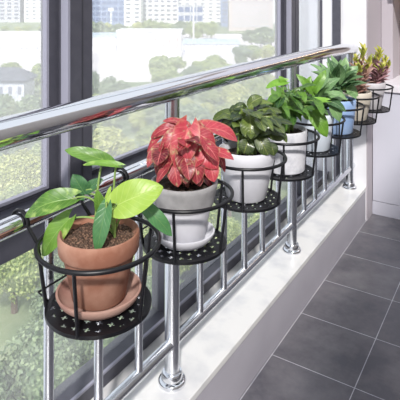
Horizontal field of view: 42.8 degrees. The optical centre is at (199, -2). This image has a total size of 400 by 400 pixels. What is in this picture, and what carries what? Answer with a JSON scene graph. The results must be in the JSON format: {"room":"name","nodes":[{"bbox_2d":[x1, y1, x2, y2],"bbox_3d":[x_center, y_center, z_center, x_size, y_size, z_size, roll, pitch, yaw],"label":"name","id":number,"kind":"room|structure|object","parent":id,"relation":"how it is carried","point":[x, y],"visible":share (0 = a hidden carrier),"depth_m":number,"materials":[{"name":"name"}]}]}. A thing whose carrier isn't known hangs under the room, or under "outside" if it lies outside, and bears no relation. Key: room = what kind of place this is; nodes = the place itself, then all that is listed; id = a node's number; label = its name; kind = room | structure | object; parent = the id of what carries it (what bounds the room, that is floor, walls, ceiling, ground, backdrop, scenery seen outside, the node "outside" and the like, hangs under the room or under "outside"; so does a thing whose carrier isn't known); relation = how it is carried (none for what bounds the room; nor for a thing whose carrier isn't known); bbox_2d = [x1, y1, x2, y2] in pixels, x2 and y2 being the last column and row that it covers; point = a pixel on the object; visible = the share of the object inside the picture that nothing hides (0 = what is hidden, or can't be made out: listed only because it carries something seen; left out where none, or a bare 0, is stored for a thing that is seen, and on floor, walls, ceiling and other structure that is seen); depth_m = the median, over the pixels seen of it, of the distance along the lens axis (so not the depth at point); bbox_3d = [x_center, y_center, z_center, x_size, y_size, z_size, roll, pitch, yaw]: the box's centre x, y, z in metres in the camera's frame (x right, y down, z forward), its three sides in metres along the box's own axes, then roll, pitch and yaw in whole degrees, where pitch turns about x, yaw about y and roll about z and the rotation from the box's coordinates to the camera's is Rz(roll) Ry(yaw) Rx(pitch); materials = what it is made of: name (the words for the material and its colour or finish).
{"room":"enclosed balcony","nodes":[
{"label":"enclosed balcony","id":0,"kind":"room"},
{"bbox_2d":[57,215,139,310],"bbox_3d":[-0.199,0.522,1.007,0.160,0.130,0.160,0,0,32],"label":"pot","id":1,"kind":"object","parent":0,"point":[78,249],"depth_m":0.96,"materials":[{"name":"ceramic"}]},
{"bbox_2d":[151,174,217,242],"bbox_3d":[-0.038,0.517,1.261,0.166,0.140,0.166,0,0,32],"label":"pot","id":2,"kind":"object","parent":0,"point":[190,228],"depth_m":1.21,"materials":[{"name":"grey ceramic"}]},
{"bbox_2d":[239,214,399,399],"bbox_3d":[0.785,1.360,0.775,2.200,0.120,5.350,0,0,32],"label":"floor","id":3,"kind":"structure","parent":0,"point":[344,343],"depth_m":1.98,"materials":[{"name":"tile"}]},
{"bbox_2d":[372,92,399,219],"bbox_3d":[1.925,0.927,2.784,1.816,0.745,0.437,0,0,32],"label":"base cabinet","id":4,"kind":"object","parent":3,"relation":"on","point":[386,130],"visible":0.77,"depth_m":3.04,"materials":[{"name":"grey paint"}]},
{"bbox_2d":[385,75,399,92],"bbox_3d":[1.986,0.532,2.741,1.968,0.044,0.455,0,0,32],"label":"countertop","id":5,"kind":"structure","parent":4,"relation":"on","point":[395,82],"depth_m":3.04,"materials":[{"name":"white stone"}]},
{"bbox_2d":[299,0,365,219],"bbox_3d":[0.890,0.110,3.249,0.417,2.620,0.345,0,0,32],"label":"wall","id":6,"kind":"structure","parent":0,"point":[353,12],"depth_m":3.07,"materials":[{"name":"white paint"}]},
{"bbox_2d":[0,0,340,399],"bbox_3d":[-0.457,0.000,1.146,0.151,2.198,4.650,0,0,32],"label":"window","id":7,"kind":"structure","parent":6,"relation":"in","point":[66,25],"depth_m":1.38,"materials":[{"name":"grey metal"}]},
{"bbox_2d":[0,42,365,399],"bbox_3d":[-0.388,0.825,1.103,0.290,1.190,4.650,0,0,32],"label":"railing","id":8,"kind":"object","parent":6,"relation":"in","point":[231,381],"depth_m":1.66,"materials":[{"name":"metal"}]},
{"bbox_2d":[11,186,161,340],"bbox_3d":[-0.220,0.512,1.020,0.295,0.186,0.246,0,0,32],"label":"pot holder","id":9,"kind":"object","parent":8,"relation":"hanging from","point":[125,324],"visible":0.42,"depth_m":0.94,"materials":[{"name":"black metal"}]},
{"bbox_2d":[55,271,140,320],"bbox_3d":[-0.199,0.584,1.007,0.166,0.028,0.166,0,0,32],"label":"saucer","id":10,"kind":"object","parent":9,"relation":"on","point":[63,294],"visible":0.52,"depth_m":0.98,"materials":[{"name":"ceramic"}]},
{"bbox_2d":[25,146,171,310],"bbox_3d":[-0.201,0.444,1.014,0.238,0.287,0.179,0,0,32],"label":"potted plant","id":11,"kind":"object","parent":10,"relation":"on","point":[108,238],"visible":1,"depth_m":0.99,"materials":[{"name":"plant"}]},
{"bbox_2d":[50,291,145,332],"bbox_3d":[-0.199,0.600,1.007,0.202,0.002,0.202,0,0,32],"label":"tray","id":12,"kind":"object","parent":9,"relation":"on","point":[123,325],"depth_m":0.95,"materials":[{"name":"black metal"}]},
{"bbox_2d":[112,167,233,264],"bbox_3d":[-0.059,0.512,1.274,0.295,0.186,0.246,0,0,32],"label":"pot holder","id":13,"kind":"object","parent":8,"relation":"hanging from","point":[208,255],"visible":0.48,"depth_m":1.20,"materials":[{"name":"black metal"}]},
{"bbox_2d":[147,232,220,259],"bbox_3d":[-0.038,0.600,1.261,0.202,0.002,0.202,0,0,32],"label":"tray","id":14,"kind":"object","parent":13,"relation":"on","point":[208,254],"depth_m":1.21,"materials":[{"name":"black metal"}]},
{"bbox_2d":[154,222,214,250],"bbox_3d":[-0.038,0.584,1.261,0.150,0.028,0.150,0,0,32],"label":"saucer","id":15,"kind":"object","parent":13,"relation":"on","point":[210,230],"visible":0.41,"depth_m":1.20,"materials":[{"name":"white ceramic"}]},
{"bbox_2d":[146,115,237,242],"bbox_3d":[-0.028,0.434,1.253,0.230,0.306,0.191,0,0,-28],"label":"potted plant","id":16,"kind":"object","parent":15,"relation":"on","point":[187,159],"visible":0.95,"depth_m":1.21,"materials":[{"name":"red plant"}]},
{"bbox_2d":[214,138,286,212],"bbox_3d":[0.120,0.512,1.558,0.295,0.186,0.246,0,0,32],"label":"pot holder","id":17,"kind":"object","parent":8,"relation":"hanging from","point":[268,205],"visible":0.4,"depth_m":1.48,"materials":[{"name":"black metal"}]},
{"bbox_2d":[216,188,276,208],"bbox_3d":[0.140,0.600,1.545,0.202,0.002,0.202,0,0,32],"label":"tray","id":18,"kind":"object","parent":17,"relation":"on","point":[268,204],"depth_m":1.50,"materials":[{"name":"black metal"}]},
{"bbox_2d":[219,141,274,203],"bbox_3d":[0.140,0.523,1.545,0.172,0.147,0.172,0,0,32],"label":"pot","id":19,"kind":"object","parent":17,"relation":"on","point":[256,183],"depth_m":1.48,"materials":[{"name":"white ceramic"}]},
{"bbox_2d":[213,94,292,203],"bbox_3d":[0.161,0.443,1.551,0.239,0.308,0.231,0,0,11],"label":"potted plant","id":20,"kind":"object","parent":17,"relation":"on","point":[253,149],"visible":0.95,"depth_m":1.49,"materials":[{"name":"green plant"}]},
{"bbox_2d":[253,110,319,181],"bbox_3d":[0.276,0.512,1.804,0.295,0.186,0.246,0,0,32],"label":"pot holder","id":21,"kind":"object","parent":8,"relation":"hanging from","point":[309,174],"visible":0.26,"depth_m":1.72,"materials":[{"name":"black metal"}]},
{"bbox_2d":[268,124,306,174],"bbox_3d":[0.296,0.525,1.792,0.158,0.143,0.158,0,0,32],"label":"pot","id":22,"kind":"object","parent":21,"relation":"on","point":[296,155],"depth_m":1.73,"materials":[{"name":"white ceramic"}]},
{"bbox_2d":[273,166,310,178],"bbox_3d":[0.296,0.600,1.792,0.202,0.002,0.202,0,0,32],"label":"tray","id":23,"kind":"object","parent":21,"relation":"on","point":[307,175],"depth_m":1.73,"materials":[{"name":"black metal"}]},
{"bbox_2d":[266,70,331,174],"bbox_3d":[0.323,0.425,1.774,0.256,0.343,0.259,0,0,32],"label":"pothos","id":24,"kind":"object","parent":21,"relation":"on","point":[292,104],"visible":0.81,"depth_m":1.73,"materials":[{"name":"green plant"}]},
{"bbox_2d":[295,116,345,157],"bbox_3d":[0.436,0.512,2.059,0.295,0.186,0.246,0,0,32],"label":"pot holder","id":25,"kind":"object","parent":8,"relation":"hanging from","point":[334,148],"visible":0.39,"depth_m":1.98,"materials":[{"name":"black metal"}]},
{"bbox_2d":[296,110,332,151],"bbox_3d":[0.457,0.525,2.046,0.152,0.143,0.152,0,0,32],"label":"pot","id":26,"kind":"object","parent":25,"relation":"on","point":[323,144],"depth_m":1.99,"materials":[{"name":"white ceramic"}]},
{"bbox_2d":[287,66,347,151],"bbox_3d":[0.477,0.434,2.023,0.258,0.326,0.238,0,0,0],"label":"peace lily","id":27,"kind":"object","parent":25,"relation":"on","point":[336,107],"visible":0.31,"depth_m":1.99,"materials":[{"name":"green plant"}]},
{"bbox_2d":[306,145,337,154],"bbox_3d":[0.457,0.600,2.046,0.202,0.002,0.202,0,0,32],"label":"tray","id":28,"kind":"object","parent":25,"relation":"on","point":[332,147],"depth_m":1.99,"materials":[{"name":"black metal"}]},
{"bbox_2d":[325,101,365,138],"bbox_3d":[0.599,0.512,2.316,0.295,0.186,0.246,0,0,32],"label":"pot holder","id":29,"kind":"object","parent":8,"relation":"hanging from","point":[357,134],"visible":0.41,"depth_m":2.23,"materials":[{"name":"black metal"}]},
{"bbox_2d":[311,55,365,134],"bbox_3d":[0.638,0.428,2.314,0.256,0.339,0.252,0,0,-2],"label":"potted schefflera","id":30,"kind":"object","parent":29,"relation":"on","point":[341,69],"visible":0.56,"depth_m":2.26,"materials":[{"name":"green plant"}]},
{"bbox_2d":[328,96,355,134],"bbox_3d":[0.619,0.522,2.303,0.166,0.149,0.166,0,0,32],"label":"pot","id":31,"kind":"object","parent":30,"relation":"on","point":[350,103],"depth_m":2.24,"materials":[{"name":"blue ceramic"}]},
{"bbox_2d":[332,130,358,136],"bbox_3d":[0.619,0.600,2.303,0.202,0.002,0.202,0,0,32],"label":"tray","id":32,"kind":"object","parent":29,"relation":"on","point":[356,132],"depth_m":2.24,"materials":[{"name":"black metal"}]},
{"bbox_2d":[354,92,380,125],"bbox_3d":[0.750,0.512,2.555,0.295,0.186,0.246,0,0,32],"label":"pot holder","id":33,"kind":"object","parent":8,"relation":"hanging from","point":[370,120],"visible":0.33,"depth_m":2.47,"materials":[{"name":"black metal"}]},
{"bbox_2d":[342,42,373,120],"bbox_3d":[0.775,0.405,2.539,0.180,0.384,0.168,0,0,32],"label":"potted croton","id":34,"kind":"object","parent":33,"relation":"on","point":[363,93],"visible":0.56,"depth_m":2.52,"materials":[{"name":"plant"}]},
{"bbox_2d":[343,90,371,120],"bbox_3d":[0.770,0.527,2.542,0.164,0.139,0.164,0,0,32],"label":"pot","id":35,"kind":"object","parent":34,"relation":"on","point":[362,94],"depth_m":2.48,"materials":[{"name":"beige ceramic"}]},
{"bbox_2d":[354,117,373,123],"bbox_3d":[0.770,0.600,2.542,0.202,0.002,0.202,0,0,32],"label":"tray","id":36,"kind":"object","parent":33,"relation":"on","point":[370,120],"depth_m":2.49,"materials":[{"name":"black metal"}]},
{"bbox_2d":[367,84,393,112],"bbox_3d":[0.913,0.512,2.813,0.295,0.186,0.246,0,0,32],"label":"pot holder","id":37,"kind":"object","parent":8,"relation":"hanging from","point":[382,110],"visible":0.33,"depth_m":2.71,"materials":[{"name":"black metal"}]},
{"bbox_2d":[365,45,390,109],"bbox_3d":[0.945,0.424,2.797,0.187,0.346,0.171,0,0,32],"label":"potted croton","id":38,"kind":"object","parent":37,"relation":"on","point":[378,74],"visible":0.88,"depth_m":2.78,"materials":[{"name":"plant"}]},
{"bbox_2d":[365,79,385,109],"bbox_3d":[0.933,0.524,2.800,0.164,0.145,0.164,0,0,32],"label":"pot","id":39,"kind":"object","parent":38,"relation":"on","point":[378,83],"depth_m":2.74,"materials":[{"name":"grey ceramic"}]},
{"bbox_2d":[369,106,387,111],"bbox_3d":[0.933,0.600,2.800,0.202,0.002,0.202,0,0,32],"label":"tray","id":40,"kind":"object","parent":37,"relation":"on","point":[382,109],"depth_m":2.74,"materials":[{"name":"black metal"}]},
{"bbox_2d":[366,0,380,220],"bbox_3d":[1.070,0.050,3.137,0.006,2.500,0.343,0,0,32],"label":"trim","id":41,"kind":"structure","parent":6,"relation":"attached to","point":[373,7],"depth_m":3.05,"materials":[{"name":"grey paint"}]},
{"label":"outside","id":42,"kind":"structure","parent":0,"visible":0},
{"bbox_2d":[0,22,286,366],"bbox_3d":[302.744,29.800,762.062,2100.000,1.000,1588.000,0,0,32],"label":"ground","id":43,"kind":"structure","parent":42,"point":[10,323],"depth_m":71.68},
{"bbox_2d":[0,93,14,102],"bbox_3d":[-41.281,23.888,101.233,8.827,10.851,10.001,0,0,20],"label":"tree","id":44,"kind":"object","parent":43,"relation":"on","point":[6,97],"visible":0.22,"depth_m":102.60,"materials":[{"name":"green plant"}]},
{"bbox_2d":[0,147,14,161],"bbox_3d":[-32.276,24.524,79.846,7.752,9.576,8.875,0,0,-21],"label":"tree","id":45,"kind":"object","parent":43,"relation":"on","point":[5,152],"visible":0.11,"depth_m":78.95,"materials":[{"name":"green plant"}]},
{"bbox_2d":[0,0,23,21],"bbox_3d":[-257.255,-0.150,650.000,63.545,58.900,20.800,0,0,0],"label":"apartment building","id":46,"kind":"structure","parent":43,"relation":"on","point":[10,10],"depth_m":639.95,"materials":[{"name":"grey concrete"}]},
{"bbox_2d":[1,62,22,68],"bbox_3d":[-64.815,25.220,173.951,8.837,8.182,7.213,0,0,-37],"label":"tree","id":47,"kind":"object","parent":43,"relation":"on","point":[10,64],"visible":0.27,"depth_m":172.64,"materials":[{"name":"green plant"}]},
{"bbox_2d":[0,67,37,101],"bbox_3d":[-53.847,24.200,142.500,14.047,10.200,11.000,0,0,0],"label":"house","id":48,"kind":"structure","parent":43,"relation":"on","point":[18,82],"depth_m":138.43,"materials":[{"name":"grey"}]},
{"bbox_2d":[0,44,40,49],"bbox_3d":[-114.863,27.600,290.300,66.761,3.400,1.400,0,0,0],"label":"wall","id":49,"kind":"structure","parent":43,"relation":"on","point":[2,46],"depth_m":290.00,"materials":[{"name":"white"}]},
{"bbox_2d":[0,148,40,200],"bbox_3d":[-20.824,23.501,59.341,9.768,11.629,9.057,0,0,34],"label":"tree","id":50,"kind":"object","parent":43,"relation":"on","point":[23,169],"visible":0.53,"depth_m":58.42,"materials":[{"name":"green plant"}]},
{"bbox_2d":[0,94,40,151],"bbox_3d":[-32.291,23.500,93.233,10.710,11.629,9.452,0,0,-41],"label":"tree","id":51,"kind":"object","parent":43,"relation":"on","point":[7,108],"visible":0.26,"depth_m":91.41,"materials":[{"name":"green plant"}]},
{"bbox_2d":[0,31,40,42],"bbox_3d":[-130.716,26.100,350.000,80.937,6.400,30.800,0,0,0],"label":"sports hall","id":52,"kind":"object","parent":43,"relation":"on","point":[5,36],"visible":0.44,"depth_m":335.01,"materials":[{"name":"white"}]},
{"bbox_2d":[0,183,42,313],"bbox_3d":[-17.342,23.751,47.971,9.005,11.126,9.540,0,0,16],"label":"tree","id":53,"kind":"object","parent":43,"relation":"on","point":[19,275],"visible":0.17,"depth_m":44.39,"materials":[{"name":"green plant"}]},
{"bbox_2d":[24,0,40,21],"bbox_3d":[-199.530,-2.150,650.000,43.467,62.900,20.800,0,0,0],"label":"apartment building","id":54,"kind":"structure","parent":43,"relation":"on","point":[32,8],"depth_m":639.95,"materials":[{"name":"white"}]},
{"bbox_2d":[28,141,40,161],"bbox_3d":[-22.183,25.050,76.413,7.066,8.523,7.217,0,0,-16],"label":"tree","id":55,"kind":"object","parent":43,"relation":"on","point":[36,148],"visible":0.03,"depth_m":75.47,"materials":[{"name":"green plant"}]},
{"bbox_2d":[31,66,40,94],"bbox_3d":[-48.613,24.583,155.958,8.154,9.458,9.990,0,0,-12],"label":"tree","id":56,"kind":"object","parent":43,"relation":"on","point":[37,70],"visible":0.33,"depth_m":153.57,"materials":[{"name":"green plant"}]},
{"bbox_2d":[0,320,79,399],"bbox_3d":[-11.331,24.361,29.331,9.086,9.902,8.647,0,0,-41],"label":"tree","id":57,"kind":"object","parent":43,"relation":"on","point":[21,378],"visible":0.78,"depth_m":29.44,"materials":[{"name":"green plant"}]},
{"bbox_2d":[27,254,134,372],"bbox_3d":[-9.237,24.753,39.347,8.030,9.117,8.438,0,0,7],"label":"tree","id":58,"kind":"object","parent":43,"relation":"on","point":[84,349],"visible":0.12,"depth_m":36.66,"materials":[{"name":"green plant"}]},
{"bbox_2d":[92,71,102,94],"bbox_3d":[-29.559,23.677,129.319,10.036,11.275,8.857,0,0,-16],"label":"tree","id":59,"kind":"object","parent":43,"relation":"on","point":[95,79],"visible":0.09,"depth_m":127.81,"materials":[{"name":"green plant"}]},
{"bbox_2d":[92,21,107,31],"bbox_3d":[-71.580,22.438,362.487,13.299,13.758,13.218,0,0,3],"label":"tree","id":60,"kind":"object","parent":43,"relation":"on","point":[100,26],"visible":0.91,"depth_m":359.42,"materials":[{"name":"green plant"}]},
{"bbox_2d":[92,32,116,50],"bbox_3d":[-59.794,24.850,298.000,26.506,8.900,26.800,0,0,0],"label":"building","id":61,"kind":"structure","parent":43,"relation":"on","point":[101,41],"depth_m":285.02,"materials":[{"name":"white"}]},
{"bbox_2d":[92,92,118,133],"bbox_3d":[-19.930,23.578,97.594,8.953,11.474,9.144,0,0,16],"label":"tree","id":62,"kind":"object","parent":43,"relation":"on","point":[108,123],"visible":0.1,"depth_m":95.42,"materials":[{"name":"green plant"}]},
{"bbox_2d":[92,0,123,24],"bbox_3d":[-107.294,-0.150,581.000,45.506,58.900,22.800,0,0,0],"label":"office building","id":63,"kind":"structure","parent":43,"relation":"on","point":[100,12],"depth_m":570.01,"materials":[{"name":"blue"}]},
{"bbox_2d":[95,76,130,94],"bbox_3d":[-20.791,23.986,122.752,8.737,10.654,9.900,0,0,-17],"label":"tree","id":64,"kind":"object","parent":43,"relation":"on","point":[109,85],"visible":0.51,"depth_m":120.92,"materials":[{"name":"green plant"}]},
{"bbox_2d":[92,125,137,156],"bbox_3d":[-14.018,24.486,80.011,6.861,9.653,9.113,0,0,22],"label":"tree","id":65,"kind":"object","parent":43,"relation":"on","point":[111,141],"visible":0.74,"depth_m":78.51,"materials":[{"name":"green plant"}]},
{"bbox_2d":[106,23,126,31],"bbox_3d":[-55.104,22.393,330.936,14.219,13.849,14.306,0,0,31],"label":"tree","id":66,"kind":"object","parent":43,"relation":"on","point":[113,28],"visible":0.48,"depth_m":328.21,"materials":[{"name":"green plant"}]},
{"bbox_2d":[124,0,142,25],"bbox_3d":[-72.794,-5.150,561.000,19.133,68.900,22.800,0,0,0],"label":"apartment building","id":67,"kind":"structure","parent":43,"relation":"on","point":[133,9],"depth_m":550.05,"materials":[{"name":"white concrete"}]},
{"bbox_2d":[0,34,274,81],"bbox_3d":[-58.976,29.245,346.106,354.664,0.090,315.876,0,0,32],"label":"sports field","id":68,"kind":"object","parent":43,"relation":"on","point":[105,63],"visible":0.12,"depth_m":242.13,"materials":[{"name":"white"}]},
{"bbox_2d":[128,111,147,131],"bbox_3d":[-14.015,26.611,111.068,5.281,5.393,4.484,0,0,38],"label":"tree","id":69,"kind":"object","parent":43,"relation":"on","point":[136,119],"visible":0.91,"depth_m":109.96,"materials":[{"name":"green plant"}]},
{"bbox_2d":[135,125,155,145],"bbox_3d":[-9.917,26.869,98.001,5.310,4.876,4.334,0,0,15],"label":"tree","id":70,"kind":"object","parent":43,"relation":"on","point":[144,133],"visible":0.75,"depth_m":97.09,"materials":[{"name":"green plant"}]},
{"bbox_2d":[141,107,153,115],"bbox_3d":[-13.577,26.126,117.781,5.647,6.365,6.919,0,0,-28],"label":"tree","id":71,"kind":"object","parent":43,"relation":"on","point":[148,111],"visible":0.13,"depth_m":115.72,"materials":[{"name":"green plant"}]},
{"bbox_2d":[116,28,182,60],"bbox_3d":[-24.000,22.000,247.000,30.918,14.600,14.800,0,0,0],"label":"building","id":72,"kind":"structure","parent":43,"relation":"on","point":[133,44],"depth_m":240.01,"materials":[{"name":"white"}]},
{"bbox_2d":[141,19,157,27],"bbox_3d":[-37.097,21.834,374.616,12.660,14.970,12.862,0,0,-37],"label":"tree","id":73,"kind":"object","parent":43,"relation":"on","point":[146,24],"visible":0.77,"depth_m":370.82,"materials":[{"name":"green plant"}]},
{"bbox_2d":[132,274,184,318],"bbox_3d":[-2.926,26.461,43.549,5.580,5.691,5.310,0,0,32],"label":"tree","id":74,"kind":"object","parent":43,"relation":"on","point":[149,278],"visible":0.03,"depth_m":43.02,"materials":[{"name":"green plant"}]},
{"bbox_2d":[148,55,170,74],"bbox_3d":[-14.073,24.360,177.884,9.041,9.906,7.379,0,0,35],"label":"tree","id":75,"kind":"object","parent":43,"relation":"on","point":[157,62],"visible":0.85,"depth_m":176.41,"materials":[{"name":"green plant"}]},
{"bbox_2d":[143,0,178,23],"bbox_3d":[-47.647,-0.150,610.000,44.329,58.900,20.800,0,0,0],"label":"apartment building","id":76,"kind":"structure","parent":43,"relation":"on","point":[165,11],"depth_m":600.00,"materials":[{"name":"white concrete"}]},
{"bbox_2d":[132,224,195,276],"bbox_3d":[-3.272,25.313,49.963,6.947,7.994,6.558,0,0,-16],"label":"tree","id":77,"kind":"object","parent":43,"relation":"on","point":[146,230],"visible":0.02,"depth_m":49.78,"materials":[{"name":"green plant"}]},
{"bbox_2d":[158,21,169,27],"bbox_3d":[-27.885,22.895,387.291,10.239,12.841,10.402,0,0,-8],"label":"tree","id":78,"kind":"object","parent":43,"relation":"on","point":[161,24],"visible":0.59,"depth_m":384.09,"materials":[{"name":"green plant"}]},
{"bbox_2d":[151,66,182,82],"bbox_3d":[-9.636,24.619,151.088,10.225,9.387,8.346,0,0,21],"label":"tree","id":79,"kind":"object","parent":43,"relation":"on","point":[170,72],"visible":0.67,"depth_m":149.53,"materials":[{"name":"green plant"}]},
{"bbox_2d":[168,56,186,68],"bbox_3d":[-9.072,25.322,190.969,8.701,7.977,7.101,0,0,19],"label":"tree","id":80,"kind":"object","parent":43,"relation":"on","point":[177,62],"visible":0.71,"depth_m":189.40,"materials":[{"name":"green plant"}]},
{"bbox_2d":[171,20,187,35],"bbox_3d":[-14.751,21.854,352.942,13.111,14.929,13.030,0,0,-37],"label":"tree","id":81,"kind":"object","parent":43,"relation":"on","point":[180,24],"visible":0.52,"depth_m":349.51,"materials":[{"name":"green plant"}]},
{"bbox_2d":[153,103,212,127],"bbox_3d":[-2.703,23.757,90.522,10.349,11.114,9.134,0,0,-18],"label":"tree","id":82,"kind":"object","parent":43,"relation":"on","point":[192,110],"visible":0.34,"depth_m":89.31,"materials":[{"name":"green plant"}]},
{"bbox_2d":[180,98,193,104],"bbox_3d":[-4.372,25.616,116.010,7.121,7.387,6.047,0,0,17],"label":"tree","id":83,"kind":"object","parent":43,"relation":"on","point":[184,101],"visible":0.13,"depth_m":115.54,"materials":[{"name":"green plant"}]},
{"bbox_2d":[178,5,202,23],"bbox_3d":[-10.432,17.850,570.000,28.251,22.900,20.800,0,0,0],"label":"office building","id":84,"kind":"structure","parent":43,"relation":"on","point":[185,12],"depth_m":559.81,"materials":[{"name":"grey"}]},
{"bbox_2d":[180,65,201,75],"bbox_3d":[-1.816,25.033,161.017,7.527,8.555,8.528,0,0,40],"label":"tree","id":85,"kind":"object","parent":43,"relation":"on","point":[193,69],"visible":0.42,"depth_m":159.20,"materials":[{"name":"green plant"}]},
{"bbox_2d":[180,263,204,282],"bbox_3d":[-2.650,29.235,50.040,1.671,0.110,32.203,0,0,23],"label":"road","id":86,"kind":"structure","parent":43,"relation":"on","point":[193,268],"depth_m":54.41,"materials":[{"name":"grey asphalt"}]},
{"bbox_2d":[185,22,204,38],"bbox_3d":[-3.178,22.201,342.473,13.259,14.232,13.051,0,0,10],"label":"tree","id":87,"kind":"object","parent":43,"relation":"on","point":[198,27],"visible":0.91,"depth_m":338.47,"materials":[{"name":"green plant"}]},
{"bbox_2d":[191,60,205,66],"bbox_3d":[-0.112,25.366,178.845,5.926,7.888,7.261,0,0,-15],"label":"tree","id":88,"kind":"object","parent":43,"relation":"on","point":[196,63],"visible":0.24,"depth_m":177.45,"materials":[{"name":"green plant"}]},
{"bbox_2d":[179,0,219,21],"bbox_3d":[-1.255,-0.150,650.000,58.526,58.900,20.800,0,0,0],"label":"apartment building","id":89,"kind":"structure","parent":43,"relation":"on","point":[211,8],"depth_m":639.95,"materials":[{"name":"white concrete"}]},
{"bbox_2d":[199,102,214,115],"bbox_3d":[1.862,26.564,119.058,5.083,5.486,4.316,0,0,34],"label":"tree","id":90,"kind":"object","parent":43,"relation":"on","point":[211,107],"visible":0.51,"depth_m":117.40,"materials":[{"name":"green plant"}]},
{"bbox_2d":[197,89,219,104],"bbox_3d":[2.194,26.142,132.813,6.541,6.332,5.339,0,0,27],"label":"tree","id":91,"kind":"object","parent":43,"relation":"on","point":[212,96],"visible":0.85,"depth_m":131.13,"materials":[{"name":"green plant"}]},
{"bbox_2d":[203,21,217,38],"bbox_3d":[7.353,22.312,365.043,11.708,14.011,11.525,0,0,30],"label":"tree","id":92,"kind":"object","parent":43,"relation":"on","point":[210,28],"visible":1,"depth_m":361.26,"materials":[{"name":"green plant"}]},
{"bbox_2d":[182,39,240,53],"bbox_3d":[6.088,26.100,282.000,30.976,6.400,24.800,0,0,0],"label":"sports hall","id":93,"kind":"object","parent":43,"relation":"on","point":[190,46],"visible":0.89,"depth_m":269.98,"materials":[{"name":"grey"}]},
{"bbox_2d":[199,60,224,89],"bbox_3d":[4.564,23.499,146.982,10.917,11.634,8.911,0,0,-12],"label":"tree","id":94,"kind":"object","parent":43,"relation":"on","point":[209,66],"visible":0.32,"depth_m":146.00,"materials":[{"name":"green plant"}]},
{"bbox_2d":[203,54,226,63],"bbox_3d":[5.509,24.850,187.952,9.264,8.924,7.561,0,0,-5],"label":"tree","id":95,"kind":"object","parent":43,"relation":"on","point":[217,58],"visible":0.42,"depth_m":186.65,"materials":[{"name":"green plant"}]},
{"bbox_2d":[203,203,240,251],"bbox_3d":[1.112,25.704,55.592,6.477,7.211,6.114,0,0,-21],"label":"tree","id":96,"kind":"object","parent":43,"relation":"on","point":[233,228],"visible":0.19,"depth_m":54.15,"materials":[{"name":"green plant"}]},
{"bbox_2d":[212,102,231,118],"bbox_3d":[5.624,25.870,109.484,6.379,6.877,5.207,0,0,3],"label":"tree","id":97,"kind":"object","parent":43,"relation":"on","point":[227,105],"visible":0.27,"depth_m":109.43,"materials":[{"name":"green plant"}]},
{"bbox_2d":[220,0,227,26],"bbox_3d":[25.941,-5.150,547.000,8.212,68.900,14.800,0,0,0],"label":"tower","id":98,"kind":"structure","parent":43,"relation":"on","point":[223,3],"depth_m":539.94,"materials":[{"name":"blue"}]},
{"bbox_2d":[213,168,236,217],"bbox_3d":[2.924,24.222,63.978,8.748,10.182,8.111,0,0,-22],"label":"tree","id":99,"kind":"object","parent":43,"relation":"on","point":[219,175],"visible":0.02,"depth_m":60.37,"materials":[{"name":"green plant"}]},
{"bbox_2d":[204,213,258,262],"bbox_3d":[4.655,24.586,45.250,8.614,9.451,8.307,0,0,-7],"label":"tree","id":100,"kind":"object","parent":43,"relation":"on","point":[255,217],"visible":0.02,"depth_m":47.35,"materials":[{"name":"green plant"}]},
{"bbox_2d":[219,83,253,104],"bbox_3d":[8.441,24.547,119.212,9.981,9.530,8.475,0,0,23],"label":"tree","id":101,"kind":"object","parent":43,"relation":"on","point":[232,94],"visible":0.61,"depth_m":118.75,"materials":[{"name":"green plant"}]},
{"bbox_2d":[232,45,253,62],"bbox_3d":[17.354,24.214,214.030,8.235,10.199,9.330,0,0,43],"label":"tree","id":102,"kind":"object","parent":43,"relation":"on","point":[240,52],"visible":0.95,"depth_m":211.88,"materials":[{"name":"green plant"}]},
{"bbox_2d":[241,29,252,44],"bbox_3d":[30.741,23.598,308.332,11.651,11.432,11.580,0,0,36],"label":"tree","id":103,"kind":"object","parent":43,"relation":"on","point":[245,36],"visible":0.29,"depth_m":305.85,"materials":[{"name":"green plant"}]},
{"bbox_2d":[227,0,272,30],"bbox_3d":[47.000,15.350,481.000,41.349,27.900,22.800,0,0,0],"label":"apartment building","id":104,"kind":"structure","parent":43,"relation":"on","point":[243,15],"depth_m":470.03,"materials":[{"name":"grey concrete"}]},
{"bbox_2d":[246,45,262,60],"bbox_3d":[22.782,24.479,223.141,9.361,9.668,7.640,0,0,4],"label":"tree","id":105,"kind":"object","parent":43,"relation":"on","point":[257,52],"visible":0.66,"depth_m":221.32,"materials":[{"name":"green plant"}]},
{"bbox_2d":[239,89,270,105],"bbox_3d":[12.023,23.641,100.838,8.455,11.347,10.359,0,0,-43],"label":"tree","id":106,"kind":"object","parent":43,"relation":"on","point":[267,92],"visible":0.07,"depth_m":101.28,"materials":[{"name":"green plant"}]},
{"bbox_2d":[249,26,273,48],"bbox_3d":[33.341,22.030,283.060,14.248,14.576,14.335,0,0,43],"label":"tree","id":107,"kind":"object","parent":43,"relation":"on","point":[262,35],"visible":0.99,"depth_m":279.71,"materials":[{"name":"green plant"}]},
{"bbox_2d":[255,83,273,93],"bbox_3d":[17.130,25.575,133.044,6.329,7.470,7.755,0,0,-3],"label":"tree","id":108,"kind":"object","parent":43,"relation":"on","point":[259,87],"visible":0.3,"depth_m":132.19,"materials":[{"name":"green plant"}]},
{"bbox_2d":[261,44,274,58],"bbox_3d":[31.632,24.788,231.725,8.104,9.048,9.544,0,0,-32],"label":"tree","id":109,"kind":"object","parent":43,"relation":"on","point":[268,50],"visible":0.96,"depth_m":229.30,"materials":[{"name":"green plant"}]},
{"bbox_3d":[2.094,0.050,3.036,2.400,2.500,0.130,0,0,32],"label":"wall","id":110,"kind":"structure","parent":0,"visible":0},
{"bbox_2d":[381,0,399,78],"bbox_3d":[1.256,0.050,3.358,0.071,2.500,0.220,0,0,32],"label":"trim","id":111,"kind":"structure","parent":110,"relation":"attached to","point":[390,9],"depth_m":3.27,"materials":[{"name":"grey"}]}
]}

